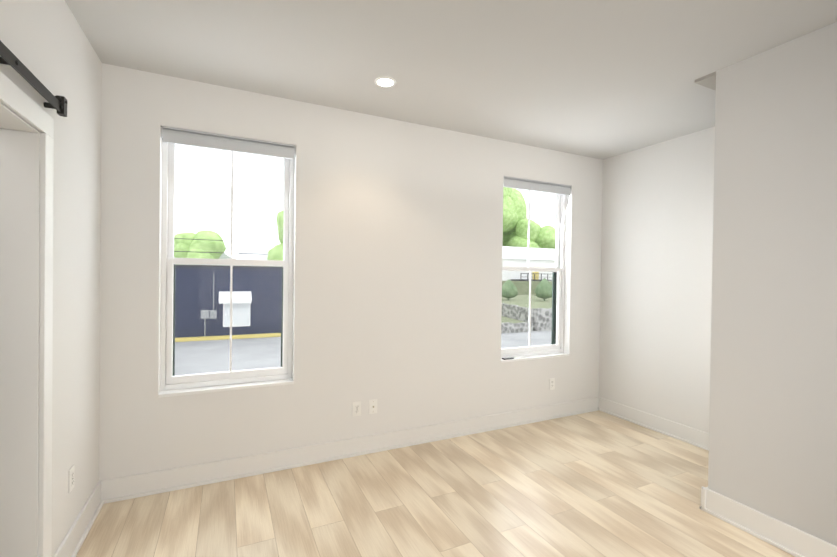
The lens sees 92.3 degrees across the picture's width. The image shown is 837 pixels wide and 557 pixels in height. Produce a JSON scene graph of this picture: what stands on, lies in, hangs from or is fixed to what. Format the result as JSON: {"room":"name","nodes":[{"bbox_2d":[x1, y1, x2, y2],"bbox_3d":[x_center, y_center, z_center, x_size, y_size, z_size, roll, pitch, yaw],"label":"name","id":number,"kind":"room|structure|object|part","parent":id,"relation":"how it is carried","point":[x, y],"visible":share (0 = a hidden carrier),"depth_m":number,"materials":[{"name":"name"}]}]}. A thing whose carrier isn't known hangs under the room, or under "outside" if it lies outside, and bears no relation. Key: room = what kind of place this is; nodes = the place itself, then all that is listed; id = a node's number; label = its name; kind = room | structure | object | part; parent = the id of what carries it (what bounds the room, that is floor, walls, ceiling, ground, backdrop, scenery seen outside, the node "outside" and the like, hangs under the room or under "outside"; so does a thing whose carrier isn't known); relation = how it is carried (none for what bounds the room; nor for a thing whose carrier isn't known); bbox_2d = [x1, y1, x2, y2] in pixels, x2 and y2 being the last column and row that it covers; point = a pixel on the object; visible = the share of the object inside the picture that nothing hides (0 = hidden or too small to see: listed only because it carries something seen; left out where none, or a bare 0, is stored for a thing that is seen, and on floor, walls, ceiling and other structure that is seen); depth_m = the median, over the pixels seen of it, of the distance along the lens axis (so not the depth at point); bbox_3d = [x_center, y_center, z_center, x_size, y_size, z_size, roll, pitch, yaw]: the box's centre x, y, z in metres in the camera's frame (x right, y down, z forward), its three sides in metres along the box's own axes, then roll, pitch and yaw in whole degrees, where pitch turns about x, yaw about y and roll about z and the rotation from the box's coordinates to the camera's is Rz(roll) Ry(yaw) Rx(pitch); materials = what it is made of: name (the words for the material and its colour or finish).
{"room":"empty bedroom","nodes":[
{"label":"empty bedroom","id":0,"kind":"room"},
{"bbox_2d":[0,0,101,556],"bbox_3d":[-0.523,0.085,-0.680,0.120,2.750,7.000,1,1,-26],"label":"wall","id":1,"kind":"structure","parent":0,"point":[46,43],"depth_m":2.02,"materials":[{"name":"paint"}]},
{"bbox_2d":[0,72,53,556],"bbox_3d":[-1.467,0.363,1.285,0.156,2.116,1.009,1,1,-26],"label":"door frame","id":2,"kind":"structure","parent":1,"relation":"attached to","point":[19,299],"depth_m":1.66,"materials":[{"name":"white wood"}]},
{"bbox_3d":[-1.529,0.362,1.256,0.018,2.116,1.009,1,1,-26],"label":"hall door trim casing","id":3,"kind":"part","parent":2,"relation":"part of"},
{"bbox_2d":[0,41,67,116],"bbox_3d":[-1.169,-0.742,0.902,0.068,0.076,1.937,1,1,-26],"label":"barn door rail","id":4,"kind":"object","parent":1,"relation":"attached to","point":[18,66],"visible":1,"depth_m":1.50,"materials":[{"name":"black metal"}]},
{"bbox_2d":[68,465,74,493],"bbox_3d":[-1.767,1.022,2.048,0.009,0.115,0.070,1,1,-26],"label":"electrical outlet","id":5,"kind":"object","parent":1,"relation":"attached to","point":[71,478],"visible":1,"depth_m":2.03,"materials":[{"name":"white plastic"}]},
{"bbox_2d":[53,481,103,556],"bbox_3d":[-1.808,1.341,2.152,0.031,0.144,0.815,1,1,-26],"label":"baseboard","id":6,"kind":"structure","parent":1,"relation":"attached to","point":[74,539],"depth_m":2.16,"materials":[{"name":"white wood"}]},
{"bbox_2d":[99,63,602,480],"bbox_3d":[-0.025,0.051,3.529,4.816,2.740,0.160,1,1,-26],"label":"wall","id":7,"kind":"structure","parent":0,"point":[397,268],"depth_m":3.19,"materials":[{"name":"paint"}]},
{"bbox_2d":[158,378,293,397],"bbox_3d":[-1.359,0.776,2.903,0.860,0.021,0.174,1,1,-26],"label":"window sill","id":8,"kind":"structure","parent":7,"relation":"attached to","point":[190,391],"depth_m":2.83,"materials":[{"name":"white wood"}]},
{"bbox_2d":[160,140,293,390],"bbox_3d":[-1.370,-0.118,2.942,0.860,1.771,0.099,1,1,-26],"label":"window","id":9,"kind":"structure","parent":7,"relation":"in","point":[164,386],"depth_m":2.87,"materials":[{"name":"white plastic"}]},
{"bbox_3d":[-1.365,0.294,2.924,0.798,0.869,0.030,1,1,-26],"label":"left window sash","id":10,"kind":"part","parent":9,"relation":"part of","materials":[{"name":"white plastic"}]},
{"label":"sash glass","id":11,"kind":"part","parent":9,"relation":"part of","materials":[{"name":"clear glass"}]},
{"bbox_3d":[-1.394,0.305,2.985,0.824,0.885,0.012,1,1,-26],"label":"screen frame","id":12,"kind":"part","parent":9,"relation":"part of","materials":[{"name":"grey"}]},
{"bbox_3d":[-1.368,-0.533,2.947,0.798,0.879,0.028,1,1,-26],"label":"left window sash","id":13,"kind":"part","parent":9,"relation":"part of","materials":[{"name":"white plastic"}]},
{"bbox_2d":[175,265,281,374],"bbox_3d":[-1.394,0.305,2.985,0.800,0.865,0.001,1,1,-26],"label":"screen","id":14,"kind":"object","parent":9,"relation":"attached to","point":[225,319],"depth_m":2.97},
{"bbox_2d":[161,126,295,158],"bbox_3d":[-1.318,-0.948,2.849,0.852,0.102,0.072,1,1,-26],"label":"roller blind","id":15,"kind":"object","parent":9,"relation":"attached to","point":[212,140],"visible":0.98,"depth_m":2.80,"materials":[{"name":"grey fabric"}]},
{"label":"sash glass","id":16,"kind":"part","parent":9,"relation":"part of","materials":[{"name":"clear glass"}]},
{"bbox_2d":[100,397,598,503],"bbox_3d":[0.000,1.354,3.454,4.416,0.144,0.031,1,1,-26],"label":"baseboard","id":17,"kind":"structure","parent":7,"relation":"attached to","point":[141,485],"depth_m":3.08,"materials":[{"name":"white wood"}]},
{"bbox_2d":[352,401,360,416],"bbox_3d":[-0.495,1.046,3.224,0.070,0.115,0.009,1,1,-26],"label":"electrical outlet","id":18,"kind":"object","parent":7,"relation":"attached to","point":[356,408],"visible":1,"depth_m":3.22,"materials":[{"name":"white plastic"}]},
{"bbox_2d":[369,399,376,413],"bbox_3d":[-0.368,1.047,3.281,0.070,0.115,0.017,1,1,-26],"label":"electrical outlet","id":19,"kind":"object","parent":7,"relation":"attached to","point":[373,406],"visible":1,"depth_m":3.28,"materials":[{"name":"white plastic"}]},
{"bbox_2d":[501,184,565,357],"bbox_3d":[1.139,-0.096,4.145,0.885,1.771,0.099,1,1,-26],"label":"window","id":20,"kind":"structure","parent":7,"relation":"in","point":[562,235],"depth_m":4.28,"materials":[{"name":"white plastic"}]},
{"bbox_2d":[501,271,551,347],"bbox_3d":[1.115,0.327,4.188,0.825,0.865,0.001,1,1,-26],"label":"screen","id":21,"kind":"object","parent":20,"relation":"attached to","point":[523,303],"depth_m":4.17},
{"label":"sash glass","id":22,"kind":"part","parent":20,"relation":"part of","materials":[{"name":"clear glass"}]},
{"label":"sash glass","id":23,"kind":"part","parent":20,"relation":"part of","materials":[{"name":"clear glass"}]},
{"bbox_3d":[1.144,0.317,4.127,0.823,0.869,0.030,1,1,-26],"label":"right window sash","id":24,"kind":"part","parent":20,"relation":"part of","materials":[{"name":"white plastic"}]},
{"bbox_3d":[1.141,-0.511,4.150,0.823,0.879,0.028,1,1,-26],"label":"right window sash","id":25,"kind":"part","parent":20,"relation":"part of","materials":[{"name":"white plastic"}]},
{"bbox_2d":[503,176,570,195],"bbox_3d":[1.191,-0.925,4.051,0.877,0.102,0.072,1,1,-26],"label":"roller blind","id":26,"kind":"object","parent":20,"relation":"attached to","point":[528,184],"visible":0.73,"depth_m":4.01,"materials":[{"name":"grey fabric"}]},
{"bbox_3d":[1.115,0.327,4.188,0.849,0.885,0.012,1,1,-26],"label":"screen frame","id":27,"kind":"part","parent":20,"relation":"part of","materials":[{"name":"grey metal"}]},
{"bbox_2d":[501,353,568,362],"bbox_3d":[1.150,0.799,4.106,0.885,0.021,0.174,1,1,-26],"label":"window sill","id":28,"kind":"structure","parent":7,"relation":"attached to","point":[542,356],"depth_m":4.06,"materials":[{"name":"white wood"}]},
{"bbox_2d":[549,378,554,389],"bbox_3d":[1.371,1.082,4.119,0.070,0.115,0.009,1,1,-26],"label":"electrical outlet","id":29,"kind":"object","parent":7,"relation":"attached to","point":[551,383],"visible":1,"depth_m":4.12,"materials":[{"name":"white plastic"}]},
{"bbox_2d":[76,410,794,556],"bbox_3d":[1.512,1.528,0.295,4.816,0.120,7.360,1,1,-26],"label":"floor","id":30,"kind":"structure","parent":0,"point":[598,483],"depth_m":2.51,"materials":[{"name":"brown wood"}]},
{"bbox_2d":[65,0,836,159],"bbox_3d":[1.550,-1.331,0.270,4.816,0.120,7.360,1,1,-26],"label":"ceiling","id":31,"kind":"structure","parent":0,"point":[601,79],"depth_m":2.33,"materials":[{"name":"paint"}]},
{"bbox_2d":[374,77,395,87],"bbox_3d":[-0.222,-1.312,2.689,0.146,0.007,0.146,1,1,-26],"label":"recessed light","id":32,"kind":"object","parent":31,"relation":"in","point":[386,82],"visible":1,"depth_m":2.68,"materials":[{"name":"white plastic"}]},
{"bbox_2d":[695,71,715,90],"bbox_3d":[2.261,-1.273,2.762,0.979,0.020,0.125,1,1,-26],"label":"ceiling soffit","id":33,"kind":"structure","parent":31,"relation":"attached to","point":[708,81],"depth_m":2.58,"materials":[{"name":"white paint"}]},
{"bbox_2d":[599,126,714,432],"bbox_3d":[2.421,0.081,3.673,0.120,2.740,1.694,1,1,-26],"label":"wall","id":34,"kind":"structure","parent":0,"point":[656,274],"depth_m":3.81,"materials":[{"name":"paint"}]},
{"bbox_2d":[598,397,708,450],"bbox_3d":[2.325,1.382,3.674,0.031,0.144,1.644,1,1,-26],"label":"baseboard","id":35,"kind":"structure","parent":34,"relation":"attached to","point":[689,435],"depth_m":3.80,"materials":[{"name":"white wood"}]},
{"bbox_2d":[708,22,836,545],"bbox_3d":[3.482,0.124,0.328,1.099,2.740,5.356,1,1,-26],"label":"wall bump-out","id":36,"kind":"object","parent":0,"point":[773,413],"visible":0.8,"depth_m":2.21,"materials":[{"name":"paint"}]},
{"bbox_2d":[702,487,707,510],"bbox_3d":[2.232,1.388,2.735,1.010,0.143,0.031,1,1,-26],"label":"baseboard","id":37,"kind":"structure","parent":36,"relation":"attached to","point":[704,499],"depth_m":2.51,"materials":[{"name":"white wood"}]},
{"bbox_2d":[700,486,836,556],"bbox_3d":[2.948,1.421,0.109,0.031,0.144,5.387,1,1,-26],"label":"baseboard","id":38,"kind":"structure","parent":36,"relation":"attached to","point":[789,539],"depth_m":2.23,"materials":[{"name":"white wood"}]},
{"label":"outside","id":39,"kind":"structure","parent":0,"visible":0},
{"bbox_2d":[175,330,551,375],"bbox_3d":[-23.186,3.602,81.368,210.000,0.300,159.540,1,1,-26],"label":"ground","id":40,"kind":"structure","parent":39,"point":[188,346],"depth_m":22.55,"materials":[{"name":"grey asphalt"}]},
{"bbox_2d":[174,230,225,264],"bbox_3d":[-30.127,-1.478,55.281,6.599,10.123,6.200,1,1,-26],"label":"tree","id":41,"kind":"object","parent":40,"relation":"on","point":[187,242],"depth_m":53.54,"materials":[{"name":"green plant"}]},
{"bbox_2d":[174,253,229,265],"bbox_3d":[-34.087,-1.220,61.400,11.700,9.400,10.700,1,1,-26],"label":"house","id":42,"kind":"structure","parent":40,"relation":"on","point":[223,256],"depth_m":58.28,"materials":[{"name":"white"}]},
{"bbox_2d":[174,238,272,254],"bbox_3d":[-33.859,-1.204,48.202,62.000,9.600,0.280,1,1,-26],"label":"power lines","id":43,"kind":"object","parent":40,"relation":"on","point":[220,252],"depth_m":51.95,"materials":[{"name":"grey"}]},
{"bbox_2d":[175,265,281,341],"bbox_3d":[-21.779,1.447,30.298,20.550,4.920,15.000,1,1,-26],"label":"building","id":44,"kind":"structure","parent":40,"relation":"on","point":[203,306],"depth_m":27.07,"materials":[{"name":"grey"}]},
{"bbox_3d":[-12.414,2.419,27.459,1.700,1.730,0.080,1,1,-26],"label":"frame","id":45,"kind":"part","parent":44,"relation":"part of","materials":[{"name":"white"}]},
{"bbox_2d":[238,250,267,259],"bbox_3d":[-25.905,-0.585,69.767,9.700,8.200,10.700,1,1,-26],"label":"house","id":46,"kind":"structure","parent":40,"relation":"on","point":[258,255],"depth_m":67.03,"materials":[{"name":"white"}]},
{"bbox_2d":[267,210,283,260],"bbox_3d":[-12.858,-2.422,49.197,10.515,12.569,10.076,1,1,-26],"label":"tree","id":47,"kind":"object","parent":40,"relation":"on","point":[274,254],"depth_m":46.10,"materials":[{"name":"green plant"}]},
{"bbox_2d":[501,316,523,322],"bbox_3d":[4.813,3.837,38.320,9.280,0.700,13.380,1,1,-26],"label":"terrace","id":48,"kind":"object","parent":40,"relation":"on","point":[510,320],"depth_m":34.08,"materials":[{"name":"green plant"}]},
{"bbox_2d":[501,322,532,333],"bbox_3d":[6.377,3.877,31.379,6.100,0.780,0.450,1,1,-26],"label":"stone wall","id":49,"kind":"structure","parent":40,"relation":"on","point":[515,329],"depth_m":31.79,"materials":[{"name":"grey stone"}]},
{"bbox_2d":[502,295,551,308],"bbox_3d":[28.041,3.508,53.883,51.380,1.700,21.380,1,1,-26],"label":"bank","id":50,"kind":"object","parent":40,"relation":"on","point":[539,304],"depth_m":44.01,"materials":[{"name":"green plant"}]},
{"bbox_2d":[502,280,517,299],"bbox_3d":[10.363,1.290,46.133,2.202,2.400,2.190,1,1,-26],"label":"bush","id":51,"kind":"object","parent":50,"relation":"on","point":[509,289],"depth_m":45.48,"materials":[{"name":"green plant"}]},
{"bbox_2d":[535,278,551,300],"bbox_3d":[14.384,1.246,45.841,2.312,2.600,2.300,1,1,-26],"label":"bush","id":52,"kind":"object","parent":50,"relation":"on","point":[546,293],"depth_m":45.20,"materials":[{"name":"green plant"}]},
{"bbox_2d":[502,281,551,294],"bbox_3d":[14.170,1.921,101.215,65.500,3.700,75.990,1,1,-26],"label":"lawn","id":53,"kind":"structure","parent":40,"relation":"on","point":[525,291],"depth_m":59.94,"materials":[{"name":"green plant"}]},
{"bbox_2d":[503,187,517,232],"bbox_3d":[12.726,-14.362,99.827,18.402,28.844,19.052,1,1,-26],"label":"tree","id":54,"kind":"object","parent":53,"relation":"on","point":[509,207],"depth_m":94.90,"materials":[{"name":"green plant"}]},
{"bbox_2d":[503,188,526,245],"bbox_3d":[20.514,-12.010,106.436,23.190,24.231,22.162,1,1,-26],"label":"tree","id":55,"kind":"object","parent":53,"relation":"on","point":[517,198],"depth_m":97.14,"materials":[{"name":"green plant"}]},
{"bbox_2d":[502,246,554,280],"bbox_3d":[17.618,-2.742,72.711,24.700,6.200,14.950,1,1,-26],"label":"house","id":56,"kind":"structure","parent":53,"relation":"on","point":[538,256],"depth_m":68.71,"materials":[{"name":"white"}]},
{"bbox_3d":[19.949,-0.875,68.394,1.300,2.200,0.100,1,1,-26],"label":"door","id":57,"kind":"part","parent":56,"relation":"part of","materials":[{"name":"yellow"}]},
{"bbox_2d":[506,219,555,248],"bbox_3d":[27.575,-7.005,96.591,12.626,14.576,12.044,1,1,-26],"label":"tree","id":58,"kind":"object","parent":53,"relation":"on","point":[538,232],"depth_m":92.86,"materials":[{"name":"green plant"}]},
{"bbox_2d":[502,303,551,330],"bbox_3d":[16.460,3.357,43.971,22.837,1.868,14.457,1,1,-26],"label":"stone wall","id":59,"kind":"structure","parent":40,"relation":"on","point":[545,325],"depth_m":33.26,"materials":[{"name":"grey stone"}]}
]}

